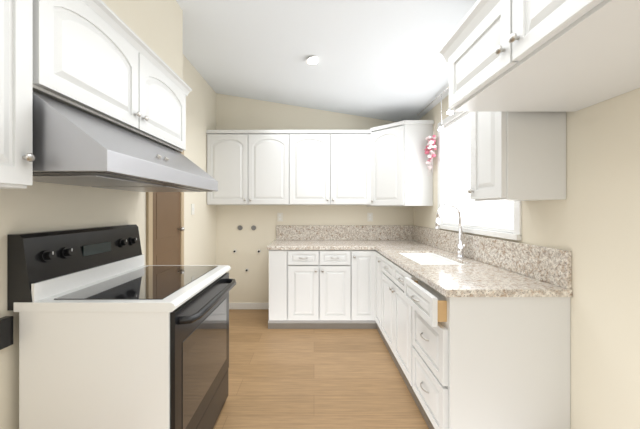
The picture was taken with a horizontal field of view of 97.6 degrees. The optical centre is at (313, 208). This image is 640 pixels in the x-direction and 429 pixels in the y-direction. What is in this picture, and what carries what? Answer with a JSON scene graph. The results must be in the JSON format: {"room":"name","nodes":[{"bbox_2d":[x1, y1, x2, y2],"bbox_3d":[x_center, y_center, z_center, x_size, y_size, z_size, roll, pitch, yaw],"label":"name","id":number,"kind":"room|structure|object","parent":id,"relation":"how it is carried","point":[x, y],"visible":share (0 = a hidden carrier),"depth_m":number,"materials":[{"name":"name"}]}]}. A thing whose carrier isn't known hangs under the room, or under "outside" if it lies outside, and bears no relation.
{"room":"kitchen","nodes":[
{"label":"kitchen","id":0,"kind":"room"},
{"bbox_2d":[0,55,215,428],"bbox_3d":[-1.350,-0.195,0.960,0.100,3.050,5.520,0,0,0],"label":"wall","id":1,"kind":"structure","parent":0,"point":[39,206],"depth_m":1.65,"materials":[{"name":"beige paint"}]},
{"bbox_2d":[0,316,12,349],"bbox_3d":[-1.282,0.510,1.140,0.033,0.120,0.080,0,0,0],"label":"electrical outlet","id":2,"kind":"object","parent":1,"relation":"attached to","point":[6,331],"visible":0.96,"depth_m":1.15,"materials":[{"name":"black plastic"}]},
{"bbox_2d":[33,91,217,191],"bbox_3d":[-1.009,-0.272,1.538,0.578,0.300,1.125,0,0,0],"label":"range hood","id":3,"kind":"object","parent":1,"relation":"attached to","point":[73,146],"visible":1,"depth_m":1.08,"materials":[{"name":"silver metal"}]},
{"bbox_2d":[146,150,184,264],"bbox_3d":[-1.263,0.287,2.460,0.070,2.085,0.590,0,0,0],"label":"door","id":4,"kind":"structure","parent":1,"relation":"in","point":[165,228],"depth_m":2.43,"materials":[{"name":"brown wood"}]},
{"bbox_2d":[191,204,194,214],"bbox_3d":[-1.292,0.003,2.995,0.012,0.115,0.070,0,0,0],"label":"switch plate","id":5,"kind":"object","parent":1,"relation":"attached to","point":[192,209],"visible":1,"depth_m":2.98,"materials":[{"name":"white plastic"}]},
{"bbox_2d":[102,0,182,79],"bbox_3d":[-1.143,-1.323,0.150,0.315,0.795,3.900,0,0,0],"label":"soffit","id":6,"kind":"structure","parent":0,"point":[156,26],"depth_m":1.77,"materials":[{"name":"beige paint"}]},
{"bbox_2d":[0,0,43,188],"bbox_3d":[-1.127,-0.495,0.746,0.342,0.850,0.431,0,0,0],"label":"upper cabinet","id":7,"kind":"object","parent":6,"relation":"hanging from","point":[21,21],"depth_m":0.91,"materials":[{"name":"white paint"}]},
{"bbox_2d":[44,0,187,151],"bbox_3d":[-1.127,-0.673,1.534,0.342,0.493,1.133,0,0,0],"label":"upper cabinet","id":8,"kind":"object","parent":6,"relation":"hanging from","point":[101,59],"depth_m":1.31,"materials":[{"name":"white paint"}]},
{"bbox_2d":[216,93,412,302],"bbox_3d":[-0.290,-0.195,3.770,3.420,3.050,0.100,0,0,0],"label":"wall","id":9,"kind":"structure","parent":0,"point":[246,242],"depth_m":3.72,"materials":[{"name":"beige paint"}]},
{"bbox_2d":[233,225,260,271],"bbox_3d":[-0.890,0.526,3.701,0.367,0.616,0.033,0,0,0],"label":"valves","id":10,"kind":"object","parent":9,"relation":"attached to","point":[240,227],"visible":1,"depth_m":3.71,"materials":[{"name":"grey metal"}]},
{"bbox_2d":[206,130,289,204],"bbox_3d":[-0.798,-0.502,3.547,0.999,0.905,0.342,0,0,0],"label":"upper cabinet","id":11,"kind":"object","parent":9,"relation":"attached to","point":[249,167],"depth_m":3.38,"materials":[{"name":"white paint"}]},
{"bbox_2d":[229,303,268,308],"bbox_3d":[-0.887,1.288,3.713,0.765,0.085,0.015,0,0,0],"label":"baseboard","id":12,"kind":"structure","parent":9,"relation":"attached to","point":[248,305],"depth_m":3.70,"materials":[{"name":"white wood"}]},
{"bbox_2d":[277,213,282,220],"bbox_3d":[-0.451,0.107,3.715,0.072,0.115,0.007,0,0,0],"label":"electrical outlet plate","id":13,"kind":"object","parent":9,"relation":"attached to","point":[280,216],"depth_m":3.71,"materials":[{"name":"white plastic"}]},
{"bbox_2d":[290,130,369,205],"bbox_3d":[0.200,-0.512,3.547,0.999,0.925,0.342,0,0,0],"label":"upper cabinet","id":14,"kind":"object","parent":9,"relation":"attached to","point":[328,167],"depth_m":3.38,"materials":[{"name":"white paint"}]},
{"bbox_2d":[276,225,414,238],"bbox_3d":[0.409,0.312,3.707,1.818,0.195,0.021,0,0,0],"label":"backsplash","id":15,"kind":"structure","parent":9,"relation":"attached to","point":[282,231],"depth_m":3.70,"materials":[{"name":"beige stone"}]},
{"bbox_2d":[367,213,372,220],"bbox_3d":[0.745,0.107,3.715,0.072,0.115,0.007,0,0,0],"label":"electrical outlet plate","id":16,"kind":"object","parent":9,"relation":"attached to","point":[369,215],"depth_m":3.71,"materials":[{"name":"white plastic"}]},
{"bbox_2d":[406,120,433,205],"bbox_3d":[1.010,-0.505,3.409,0.616,0.940,0.618,0,0,0],"label":"upper cabinet","id":17,"kind":"object","parent":9,"relation":"attached to","point":[419,182],"depth_m":3.10,"materials":[{"name":"white paint"}]},
{"bbox_2d":[213,309,428,428],"bbox_3d":[-0.290,1.360,0.960,3.420,0.060,5.720,0,0,0],"label":"floor","id":18,"kind":"structure","parent":0,"point":[315,378],"depth_m":2.16,"materials":[{"name":"brown wood"}]},
{"bbox_2d":[7,224,235,428],"bbox_3d":[-0.907,0.719,1.575,0.783,1.222,0.788,0,0,0],"label":"range","id":19,"kind":"object","parent":18,"relation":"on","point":[115,332],"visible":1,"depth_m":1.19,"materials":[{"name":"white metal"}]},
{"bbox_2d":[267,247,286,328],"bbox_3d":[-0.396,0.890,3.399,0.207,0.880,0.636,0,0,0],"label":"base cabinet","id":20,"kind":"object","parent":18,"relation":"on","point":[277,255],"depth_m":3.09,"materials":[{"name":"white paint"}]},
{"bbox_2d":[287,247,350,328],"bbox_3d":[0.057,0.890,3.399,0.700,0.880,0.636,0,0,0],"label":"base cabinet","id":21,"kind":"object","parent":18,"relation":"on","point":[318,278],"depth_m":3.08,"materials":[{"name":"white paint"}]},
{"bbox_2d":[267,239,426,246],"bbox_3d":[0.399,0.430,3.399,1.838,0.040,0.637,0,0,0],"label":"countertop","id":22,"kind":"structure","parent":21,"relation":"on","point":[278,242],"depth_m":3.33,"materials":[{"name":"beige stone"}]},
{"bbox_2d":[351,247,374,328],"bbox_3d":[0.544,0.890,3.399,0.273,0.880,0.636,0,0,0],"label":"base cabinet","id":23,"kind":"object","parent":18,"relation":"on","point":[362,258],"depth_m":3.08,"materials":[{"name":"white paint"}]},
{"bbox_2d":[375,251,378,331],"bbox_3d":[0.995,0.890,2.946,0.647,0.880,0.327,0,0,0],"label":"base cabinet","id":24,"kind":"object","parent":18,"relation":"on","point":[376,252],"depth_m":3.01,"materials":[{"name":"white paint"}]},
{"bbox_2d":[379,251,406,385],"bbox_3d":[0.995,0.890,2.354,0.647,0.880,0.857,0,0,0],"label":"base cabinet","id":25,"kind":"object","parent":18,"relation":"on","point":[392,277],"depth_m":2.34,"materials":[{"name":"white paint"}]},
{"bbox_2d":[407,271,569,428],"bbox_3d":[0.995,0.890,1.681,0.647,0.880,0.488,0,0,0],"label":"base cabinet","id":26,"kind":"object","parent":18,"relation":"on","point":[474,331],"depth_m":1.44,"materials":[{"name":"white paint"}]},
{"bbox_2d":[375,247,572,298],"bbox_3d":[0.994,0.430,2.253,0.648,0.040,1.655,0,0,0],"label":"countertop","id":27,"kind":"structure","parent":26,"relation":"on","point":[468,278],"depth_m":1.63,"materials":[{"name":"beige stone"}]},
{"bbox_2d":[399,251,458,262],"bbox_3d":[0.980,0.530,2.401,0.380,0.200,0.680,0,0,0],"label":"sink","id":28,"kind":"object","parent":27,"relation":"in","point":[419,256],"depth_m":2.59,"materials":[{"name":"white ceramic"}]},
{"bbox_2d":[435,203,470,258],"bbox_3d":[1.142,0.181,2.317,0.242,0.458,0.141,0,0,0],"label":"faucet","id":29,"kind":"object","parent":27,"relation":"on","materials":[{"name":"silver metal"}]},
{"bbox_2d":[176,0,477,121],"bbox_3d":[-0.290,-1.428,0.960,3.420,0.647,5.720,0,0,0],"label":"ceiling","id":30,"kind":"structure","parent":0,"point":[382,59],"depth_m":2.36,"materials":[{"name":"white paint"}]},
{"bbox_2d":[306,55,316,64],"bbox_3d":[0.000,-1.327,2.500,0.149,0.028,0.150,0,0,0],"label":"recessed light","id":31,"kind":"object","parent":30,"relation":"in","point":[311,60],"visible":0.79,"depth_m":2.49,"materials":[{"name":"white"}]},
{"bbox_2d":[417,86,453,130],"bbox_3d":[1.210,-0.940,2.800,0.059,0.390,1.008,0,0,0],"label":"spotlights","id":32,"kind":"object","parent":30,"relation":"attached to","point":[449,112],"visible":0.75,"depth_m":2.67,"materials":[{"name":"silver metal"}]},
{"bbox_2d":[370,120,405,205],"bbox_3d":[0.836,-0.510,3.238,0.306,0.930,0.298,0,0,0],"label":"upper cabinet","id":33,"kind":"object","parent":0,"relation":"attached to","point":[385,165],"depth_m":3.21,"materials":[{"name":"white paint"}]},
{"bbox_2d":[424,127,436,171],"bbox_3d":[1.244,-0.628,2.985,0.112,0.554,0.183,0,0,0],"label":"flowers","id":34,"kind":"object","parent":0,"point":[431,146],"visible":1,"depth_m":2.96,"materials":[{"name":"pink plant"}]},
{"bbox_2d":[413,88,639,428],"bbox_3d":[1.370,-0.195,0.960,0.100,3.050,5.520,0,0,0],"label":"wall","id":35,"kind":"structure","parent":0,"point":[591,222],"depth_m":1.29,"materials":[{"name":"beige paint"}]},
{"bbox_2d":[438,112,521,239],"bbox_3d":[1.355,-0.352,2.373,0.130,1.105,1.185,0,0,0],"label":"window","id":36,"kind":"structure","parent":35,"relation":"in","point":[516,234],"depth_m":2.61,"materials":[{"name":"white"}]},
{"bbox_2d":[443,112,513,232],"bbox_3d":[1.355,-0.343,2.373,0.040,1.010,1.071,0,0,0],"label":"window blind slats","id":37,"kind":"structure","parent":36,"relation":"attached to","point":[494,215],"depth_m":2.52,"materials":[{"name":"white"}]},
{"bbox_2d":[411,227,571,286],"bbox_3d":[1.307,0.312,2.563,0.022,0.195,2.267,0,0,0],"label":"backsplash","id":38,"kind":"structure","parent":35,"relation":"attached to","point":[552,265],"depth_m":1.77,"materials":[{"name":"beige stone"}]},
{"bbox_2d":[468,112,565,200],"bbox_3d":[1.135,-0.485,1.612,0.366,0.870,0.300,0,0,0],"label":"upper cabinet","id":39,"kind":"object","parent":35,"relation":"attached to","point":[518,156],"visible":0.56,"depth_m":1.46,"materials":[{"name":"white paint"}]},
{"bbox_2d":[439,0,639,111],"bbox_3d":[0.980,-0.660,0.980,0.676,0.340,0.960,0,0,0],"label":"upper cabinet","id":40,"kind":"object","parent":35,"relation":"attached to","point":[537,55],"visible":1,"depth_m":1.00,"materials":[{"name":"white paint"}]}
]}

